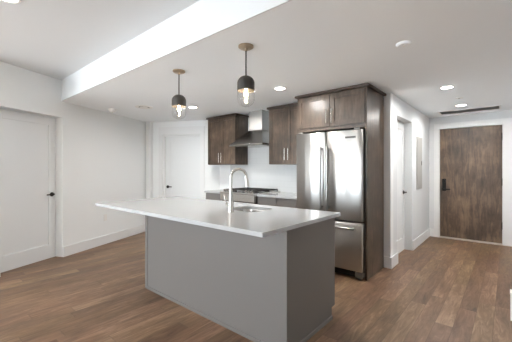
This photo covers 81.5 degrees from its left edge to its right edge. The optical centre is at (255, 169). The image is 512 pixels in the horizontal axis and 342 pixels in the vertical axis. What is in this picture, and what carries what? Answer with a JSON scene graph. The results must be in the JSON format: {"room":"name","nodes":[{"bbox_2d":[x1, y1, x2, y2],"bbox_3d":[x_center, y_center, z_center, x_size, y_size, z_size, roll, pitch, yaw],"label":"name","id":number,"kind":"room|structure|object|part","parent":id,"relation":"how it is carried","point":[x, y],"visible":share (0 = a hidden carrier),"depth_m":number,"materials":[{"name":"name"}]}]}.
{"room":"kitchen","nodes":[
{"label":"kitchen","id":0,"kind":"room"},
{"bbox_2d":[0,61,145,256],"bbox_3d":[-2.829,-0.007,4.776,0.160,2.605,3.255,0,0,16],"label":"wall","id":1,"kind":"structure","parent":0,"point":[100,156],"depth_m":4.76,"materials":[{"name":"paint"}]},
{"bbox_2d":[0,108,54,272],"bbox_3d":[-3.105,0.263,4.025,0.112,2.065,0.840,0,0,16],"label":"door","id":2,"kind":"structure","parent":1,"relation":"in","point":[27,141],"depth_m":4.03,"materials":[{"name":"white paint"}]},
{"bbox_2d":[0,224,144,276],"bbox_3d":[-2.748,1.220,4.739,0.018,0.150,3.230,0,0,16],"label":"baseboard","id":3,"kind":"structure","parent":1,"relation":"attached to","point":[68,250],"depth_m":5.03,"materials":[{"name":"paint"}]},
{"bbox_2d":[0,0,199,80],"bbox_3d":[-2.521,-1.360,-0.035,9.800,0.100,6.285,0,0,40],"label":"ceiling","id":4,"kind":"structure","parent":0,"point":[56,39],"depth_m":2.76,"materials":[{"name":"paint"}]},
{"bbox_2d":[3,0,20,3],"bbox_3d":[-1.885,-1.306,2.254,0.164,0.008,0.164,0,0,40],"label":"recessed light","id":5,"kind":"object","parent":4,"relation":"in","point":[9,1],"visible":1,"depth_m":2.31,"materials":[{"name":"white"}]},
{"bbox_2d":[62,0,291,100],"bbox_3d":[0.133,-1.157,1.827,7.760,0.305,0.012,0,0,40],"label":"ceiling beam","id":6,"kind":"structure","parent":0,"point":[203,19],"depth_m":2.58,"materials":[{"name":"paint"}]},
{"bbox_2d":[153,120,218,198],"bbox_3d":[-1.551,0.145,6.231,1.685,2.300,0.140,0,0,11],"label":"wall","id":7,"kind":"structure","parent":0,"point":[211,171],"depth_m":6.16,"materials":[{"name":"paint"}]},
{"bbox_2d":[146,121,152,198],"bbox_3d":[-2.239,0.145,6.248,0.100,2.300,0.100,0,0,11],"label":"trim","id":8,"kind":"structure","parent":7,"relation":"attached to","point":[149,125],"depth_m":6.20,"materials":[{"name":"paint"}]},
{"bbox_2d":[164,134,199,198],"bbox_3d":[-1.533,0.285,6.232,0.850,2.020,0.112,0,0,11],"label":"door","id":9,"kind":"structure","parent":7,"relation":"in","point":[181,152],"depth_m":6.24,"materials":[{"name":"white paint"}]},
{"bbox_2d":[159,126,204,198],"bbox_3d":[-1.545,0.205,6.146,1.020,2.180,0.024,0,0,11],"label":"trim","id":10,"kind":"structure","parent":7,"relation":"attached to","point":[200,130],"depth_m":6.11,"materials":[{"name":"paint"}]},
{"bbox_2d":[0,232,511,341],"bbox_3d":[-0.770,1.345,2.030,9.800,0.100,11.700,0,0,40],"label":"floor","id":11,"kind":"structure","parent":0,"point":[441,289],"depth_m":2.91,"materials":[{"name":"brown wood"}]},
{"bbox_2d":[206,193,220,200],"bbox_3d":[-0.537,0.854,5.394,0.444,0.883,0.664,0,0,40],"label":"base cabinet","id":12,"kind":"object","parent":11,"relation":"on","point":[210,196],"visible":0.05,"depth_m":5.18,"materials":[{"name":"grey paint"}]},
{"bbox_2d":[204,189,225,193],"bbox_3d":[-0.541,0.395,5.403,0.465,0.030,0.632,0,0,40],"label":"countertop","id":13,"kind":"structure","parent":12,"relation":"on","point":[208,191],"depth_m":5.24,"materials":[{"name":"white stone"}]},
{"bbox_2d":[145,215,334,341],"bbox_3d":[-0.241,0.853,2.952,1.874,0.885,0.809,0,0,40],"label":"kitchen island","id":14,"kind":"object","parent":11,"relation":"on","point":[279,287],"visible":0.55,"depth_m":2.39,"materials":[{"name":"grey paint"}]},
{"bbox_3d":[-1.193,0.853,3.244,0.045,0.885,0.015,0,0,40],"label":"corner trim","id":15,"kind":"part","parent":14,"relation":"part of","materials":[{"name":"grey paint"}]},
{"bbox_3d":[-0.498,1.280,2.652,1.780,0.030,0.019,0,0,40],"label":"shoe moulding","id":16,"kind":"part","parent":14,"relation":"part of","materials":[{"name":"grey paint"}]},
{"bbox_3d":[-0.495,0.838,2.656,1.780,0.855,0.009,0,0,40],"label":"panel","id":17,"kind":"part","parent":14,"relation":"part of","materials":[{"name":"grey paint"}]},
{"bbox_2d":[95,196,340,237],"bbox_3d":[-0.536,0.395,2.990,2.435,0.030,1.092,0,0,40],"label":"island countertop","id":18,"kind":"structure","parent":14,"relation":"on","point":[201,212],"depth_m":2.51,"materials":[{"name":"white stone"}]},
{"bbox_2d":[224,168,248,212],"bbox_3d":[-0.173,0.182,2.647,0.224,0.395,0.059,0,0,-16],"label":"kitchen faucet","id":19,"kind":"object","parent":18,"relation":"on","point":[230,204],"visible":1,"depth_m":2.62,"materials":[{"name":"grey metal"}]},
{"bbox_3d":[-0.155,0.087,2.646,0.161,0.205,0.025,0,0,-11],"label":"spout","id":20,"kind":"part","parent":19,"relation":"part of","materials":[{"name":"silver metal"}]},
{"bbox_2d":[237,209,264,211],"bbox_3d":[-0.057,0.503,2.870,0.440,0.186,0.395,0,0,40],"label":"sink","id":21,"kind":"object","parent":18,"relation":"in","point":[245,210],"visible":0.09,"depth_m":3.07,"materials":[{"name":"silver metal"}]},
{"bbox_3d":[0.209,0.853,2.075,0.045,0.885,0.045,0,0,40],"label":"corner trim","id":22,"kind":"part","parent":14,"relation":"part of","materials":[{"name":"grey paint"}]},
{"bbox_3d":[0.462,0.838,2.355,0.009,0.855,0.710,0,0,40],"label":"panel","id":23,"kind":"part","parent":14,"relation":"part of","materials":[{"name":"grey paint"}]},
{"bbox_3d":[0.447,1.280,2.329,0.019,0.030,0.650,0,0,40],"label":"shoe moulding","id":24,"kind":"part","parent":14,"relation":"part of","materials":[{"name":"grey paint"}]},
{"bbox_2d":[220,187,279,203],"bbox_3d":[-0.110,0.809,4.964,0.754,0.972,0.731,0,0,40],"label":"gas range","id":25,"kind":"object","parent":11,"relation":"on","point":[247,194],"visible":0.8,"depth_m":4.72,"materials":[{"name":"silver metal"}]},
{"bbox_3d":[-0.298,0.448,4.743,0.754,0.115,0.050,0,0,40],"label":"control panel","id":26,"kind":"part","parent":25,"relation":"part of","materials":[{"name":"silver metal"}]},
{"bbox_2d":[220,190,279,194],"bbox_3d":[-0.094,0.378,4.984,0.754,0.025,0.680,0,0,40],"label":"cooktop","id":27,"kind":"object","parent":25,"relation":"in","point":[225,192],"depth_m":4.75,"materials":[{"name":"silver metal"}]},
{"bbox_2d":[258,197,296,207],"bbox_3d":[0.485,0.854,4.527,0.711,0.883,0.664,0,0,40],"label":"base cabinet","id":28,"kind":"object","parent":11,"relation":"on","point":[281,202],"visible":0.03,"depth_m":4.28,"materials":[{"name":"grey paint"}]},
{"bbox_3d":[0.164,0.488,4.424,0.350,0.143,0.020,0,0,40],"label":"drawer","id":29,"kind":"part","parent":28,"relation":"part of","materials":[{"name":"grey paint"}]},
{"bbox_2d":[257,192,296,198],"bbox_3d":[0.488,0.395,4.531,0.713,0.030,0.632,0,0,40],"label":"countertop","id":30,"kind":"structure","parent":28,"relation":"on","point":[285,195],"depth_m":4.40,"materials":[{"name":"white stone"}]},
{"bbox_3d":[0.435,0.488,4.194,0.350,0.143,0.020,0,0,40],"label":"drawer","id":31,"kind":"part","parent":28,"relation":"part of","materials":[{"name":"grey paint"}]},
{"bbox_2d":[297,127,364,279],"bbox_3d":[1.060,0.403,3.917,0.894,1.785,0.695,0,0,40],"label":"refrigerator","id":32,"kind":"object","parent":11,"relation":"on","point":[330,165],"visible":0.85,"depth_m":3.60,"materials":[{"name":"silver metal"}]},
{"bbox_3d":[0.734,0.070,3.891,0.431,1.080,0.085,0,0,40],"label":"door","id":33,"kind":"part","parent":32,"relation":"part of","materials":[{"name":"silver metal"}]},
{"bbox_3d":[0.815,0.105,3.718,0.030,0.780,0.075,0,0,40],"label":"handle","id":34,"kind":"part","parent":32,"relation":"part of","materials":[{"name":"silver metal"}]},
{"bbox_3d":[0.884,0.105,3.660,0.030,0.780,0.075,0,0,40],"label":"handle","id":35,"kind":"part","parent":32,"relation":"part of","materials":[{"name":"silver metal"}]},
{"bbox_3d":[0.859,0.690,3.680,0.754,0.030,0.075,0,0,40],"label":"handle","id":36,"kind":"part","parent":32,"relation":"part of","materials":[{"name":"silver metal"}]},
{"bbox_3d":[1.078,0.070,3.600,0.457,1.080,0.085,0,0,40],"label":"door","id":37,"kind":"part","parent":32,"relation":"part of","materials":[{"name":"silver metal"}]},
{"bbox_3d":[0.911,0.912,3.741,0.894,0.565,0.085,0,0,40],"label":"freezer drawer","id":38,"kind":"part","parent":32,"relation":"part of","materials":[{"name":"silver metal"}]},
{"bbox_2d":[295,83,385,280],"bbox_3d":[1.123,0.149,3.983,1.000,2.292,0.669,0,0,40],"label":"tall cabinet","id":39,"kind":"object","parent":11,"relation":"on","point":[360,105],"visible":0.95,"depth_m":3.68,"materials":[{"name":"brown wood"}]},
{"bbox_3d":[0.757,-0.755,3.926,0.469,0.410,0.022,0,0,40],"label":"door","id":40,"kind":"part","parent":39,"relation":"part of","materials":[{"name":"brown wood"}]},
{"bbox_3d":[1.123,-0.984,3.983,1.000,0.027,0.669,0,0,40],"label":"crown","id":41,"kind":"part","parent":39,"relation":"part of","materials":[{"name":"brown wood"}]},
{"bbox_3d":[1.109,-0.755,3.627,0.445,0.410,0.022,0,0,40],"label":"door","id":42,"kind":"part","parent":39,"relation":"part of","materials":[{"name":"brown wood"}]},
{"bbox_3d":[1.482,0.163,3.697,0.022,2.265,0.605,0,0,40],"label":"panel","id":43,"kind":"part","parent":39,"relation":"part of","materials":[{"name":"brown wood"}]},
{"bbox_2d":[510,289,511,320],"bbox_3d":[2.247,1.175,2.546,0.106,0.240,0.106,0,0,40],"label":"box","id":44,"kind":"object","parent":11,"relation":"on","point":[510,289],"visible":1,"depth_m":2.54,"materials":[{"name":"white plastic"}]},
{"bbox_2d":[63,0,511,121],"bbox_3d":[1.263,-1.208,4.426,9.800,0.405,5.415,0,0,40],"label":"ceiling","id":45,"kind":"structure","parent":0,"point":[304,47],"depth_m":2.82,"materials":[{"name":"paint"}]},
{"bbox_2d":[135,105,152,108],"bbox_3d":[-1.801,-0.996,4.777,0.270,0.018,0.270,0,0,40],"label":"ceiling vent","id":46,"kind":"object","parent":45,"relation":"in","point":[137,106],"visible":1,"depth_m":4.74,"materials":[{"name":"white plastic"}]},
{"bbox_2d":[172,69,185,110],"bbox_3d":[-0.784,-0.757,3.025,0.142,0.496,0.142,0,0,40],"label":"pendant lamp","id":47,"kind":"object","parent":45,"relation":"hanging from","point":[178,101],"visible":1,"depth_m":2.98,"materials":[{"name":"black metal"}]},
{"bbox_3d":[-0.784,-0.865,3.025,0.011,0.220,0.011,0,0,40],"label":"stem","id":48,"kind":"part","parent":47,"relation":"part of","materials":[{"name":"black metal"}]},
{"bbox_3d":[-0.784,-0.700,3.025,0.142,0.121,0.142,0,0,40],"label":"lamp shade","id":49,"kind":"part","parent":47,"relation":"part of","materials":[{"name":"black metal"}]},
{"bbox_2d":[237,43,254,99],"bbox_3d":[-0.082,-0.757,2.416,0.142,0.496,0.142,0,0,40],"label":"pendant lamp","id":50,"kind":"object","parent":45,"relation":"hanging from","point":[245,84],"visible":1,"depth_m":2.38,"materials":[{"name":"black metal"}]},
{"bbox_3d":[-0.082,-0.865,2.416,0.011,0.220,0.011,0,0,40],"label":"stem","id":51,"kind":"part","parent":50,"relation":"part of","materials":[{"name":"black metal"}]},
{"bbox_3d":[-0.082,-0.700,2.416,0.142,0.121,0.142,0,0,40],"label":"lamp shade","id":52,"kind":"part","parent":50,"relation":"part of","materials":[{"name":"black metal"}]},
{"bbox_2d":[273,86,286,89],"bbox_3d":[0.296,-1.001,3.663,0.164,0.008,0.164,0,0,40],"label":"recessed light","id":53,"kind":"object","parent":45,"relation":"in","point":[277,87],"visible":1,"depth_m":3.66,"materials":[{"name":"white"}]},
{"bbox_2d":[396,40,411,47],"bbox_3d":[1.180,-0.993,2.369,0.116,0.022,0.116,0,0,40],"label":"smoke detector","id":54,"kind":"object","parent":45,"relation":"attached to","point":[403,44],"visible":1,"depth_m":2.34,"materials":[{"name":"paint"}]},
{"bbox_2d":[439,85,454,88],"bbox_3d":[2.326,-1.001,3.618,0.164,0.008,0.164,0,0,40],"label":"recessed light","id":55,"kind":"object","parent":45,"relation":"in","point":[447,86],"visible":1,"depth_m":3.62,"materials":[{"name":"white plastic"}]},
{"bbox_2d":[437,105,500,114],"bbox_3d":[3.599,-1.000,5.032,0.860,0.008,0.330,0,0,40],"label":"linear air slot","id":56,"kind":"object","parent":45,"relation":"attached to","point":[497,106],"visible":1,"depth_m":5.02,"materials":[{"name":"black plastic"}]},
{"bbox_2d":[219,93,392,256],"bbox_3d":[0.547,0.145,4.990,3.280,2.300,0.120,0,0,40],"label":"wall","id":57,"kind":"structure","parent":0,"point":[224,170],"depth_m":3.92,"materials":[{"name":"paint"}]},
{"bbox_2d":[206,113,248,164],"bbox_3d":[-0.547,-0.539,5.590,0.791,0.898,0.380,0,0,40],"label":"upper cabinet","id":58,"kind":"object","parent":57,"relation":"attached to","point":[223,130],"visible":0.99,"depth_m":5.42,"materials":[{"name":"brown wood"}]},
{"bbox_3d":[-0.780,-0.523,5.598,0.363,0.861,0.020,0,0,40],"label":"door","id":59,"kind":"part","parent":58,"relation":"part of","materials":[{"name":"brown wood"}]},
{"bbox_3d":[-0.542,-0.974,5.596,0.791,0.028,0.364,0,0,40],"label":"crown","id":60,"kind":"part","parent":58,"relation":"part of","materials":[{"name":"brown wood"}]},
{"bbox_3d":[-0.501,-0.523,5.361,0.363,0.861,0.020,0,0,40],"label":"door","id":61,"kind":"part","parent":58,"relation":"part of","materials":[{"name":"brown wood"}]},
{"bbox_2d":[229,110,268,147],"bbox_3d":[-0.020,-0.696,5.063,0.730,0.614,0.497,0,0,40],"label":"range hood","id":62,"kind":"object","parent":57,"relation":"attached to","point":[257,136],"visible":0.74,"depth_m":5.02,"materials":[{"name":"silver metal"}]},
{"bbox_2d":[230,147,296,192],"bbox_3d":[0.249,-0.013,5.157,1.950,0.785,0.012,0,0,40],"label":"backsplash","id":63,"kind":"structure","parent":57,"relation":"attached to","point":[260,173],"depth_m":5.23,"materials":[{"name":"white tile"}]},
{"bbox_2d":[267,103,299,164],"bbox_3d":[0.563,-0.534,4.648,0.731,0.908,0.380,0,0,40],"label":"upper cabinet","id":64,"kind":"object","parent":57,"relation":"attached to","point":[283,119],"visible":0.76,"depth_m":4.57,"materials":[{"name":"brown wood"}]},
{"bbox_3d":[0.346,-0.518,4.643,0.347,0.871,0.020,0,0,40],"label":"door","id":65,"kind":"part","parent":64,"relation":"part of","materials":[{"name":"brown wood"}]},
{"bbox_3d":[0.568,-0.974,4.654,0.731,0.028,0.364,0,0,40],"label":"crown","id":66,"kind":"part","parent":64,"relation":"part of","materials":[{"name":"brown wood"}]},
{"bbox_3d":[0.613,-0.518,4.416,0.347,0.871,0.020,0,0,40],"label":"door","id":67,"kind":"part","parent":64,"relation":"part of","materials":[{"name":"brown wood"}]},
{"bbox_2d":[393,95,428,254],"bbox_3d":[2.550,0.145,4.931,0.150,2.300,2.380,0,0,40],"label":"wall","id":68,"kind":"structure","parent":0,"point":[416,202],"depth_m":4.81,"materials":[{"name":"paint"}]},
{"bbox_2d":[397,120,406,253],"bbox_3d":[2.137,0.270,4.505,0.112,2.050,0.835,0,0,40],"label":"door","id":69,"kind":"structure","parent":68,"relation":"in","point":[400,126],"depth_m":4.68,"materials":[{"name":"white paint"}]},
{"bbox_2d":[384,228,429,268],"bbox_3d":[2.539,1.220,4.850,0.097,0.150,2.518,0,0,40],"label":"baseboard","id":70,"kind":"structure","parent":68,"relation":"attached to","point":[389,262],"depth_m":4.10,"materials":[{"name":"paint"}]},
{"bbox_2d":[416,136,421,189],"bbox_3d":[2.817,-0.110,5.111,0.024,0.890,0.380,0,0,40],"label":"electrical panel","id":71,"kind":"object","parent":68,"relation":"attached to","point":[418,139],"visible":1,"depth_m":5.05,"materials":[{"name":"grey paint"}]},
{"bbox_3d":[2.818,-0.110,5.110,0.005,0.810,0.300,0,0,40],"label":"door","id":72,"kind":"part","parent":71,"relation":"part of","materials":[{"name":"grey paint"}]},
{"bbox_2d":[429,110,511,228],"bbox_3d":[4.300,0.145,5.086,2.620,2.300,0.120,0,0,40],"label":"wall","id":73,"kind":"structure","parent":0,"point":[507,113],"depth_m":5.71,"materials":[{"name":"paint"}]},
{"bbox_2d":[430,228,433,236],"bbox_3d":[3.410,1.220,5.750,0.067,0.150,0.018,0,0,40],"label":"baseboard","id":74,"kind":"structure","parent":73,"relation":"attached to","point":[431,230],"depth_m":5.74,"materials":[{"name":"paint"}]},
{"bbox_2d":[439,236,501,244],"bbox_3d":[3.885,1.284,5.405,0.925,0.022,0.130,0,0,40],"label":"trim","id":75,"kind":"structure","parent":73,"relation":"attached to","point":[439,236],"depth_m":5.33,"materials":[{"name":"silver metal"}]},
{"bbox_2d":[440,125,501,243],"bbox_3d":[3.879,0.263,5.389,0.935,2.065,0.142,0,0,40],"label":"door","id":76,"kind":"structure","parent":73,"relation":"in","point":[470,157],"depth_m":5.38,"materials":[{"name":"brown wood"}]},
{"bbox_2d":[434,118,511,246],"bbox_3d":[4.210,0.212,5.069,2.035,2.165,0.022,0,0,40],"label":"trim","id":77,"kind":"structure","parent":73,"relation":"attached to","point":[506,123],"depth_m":5.06,"materials":[{"name":"paint"}]}
]}

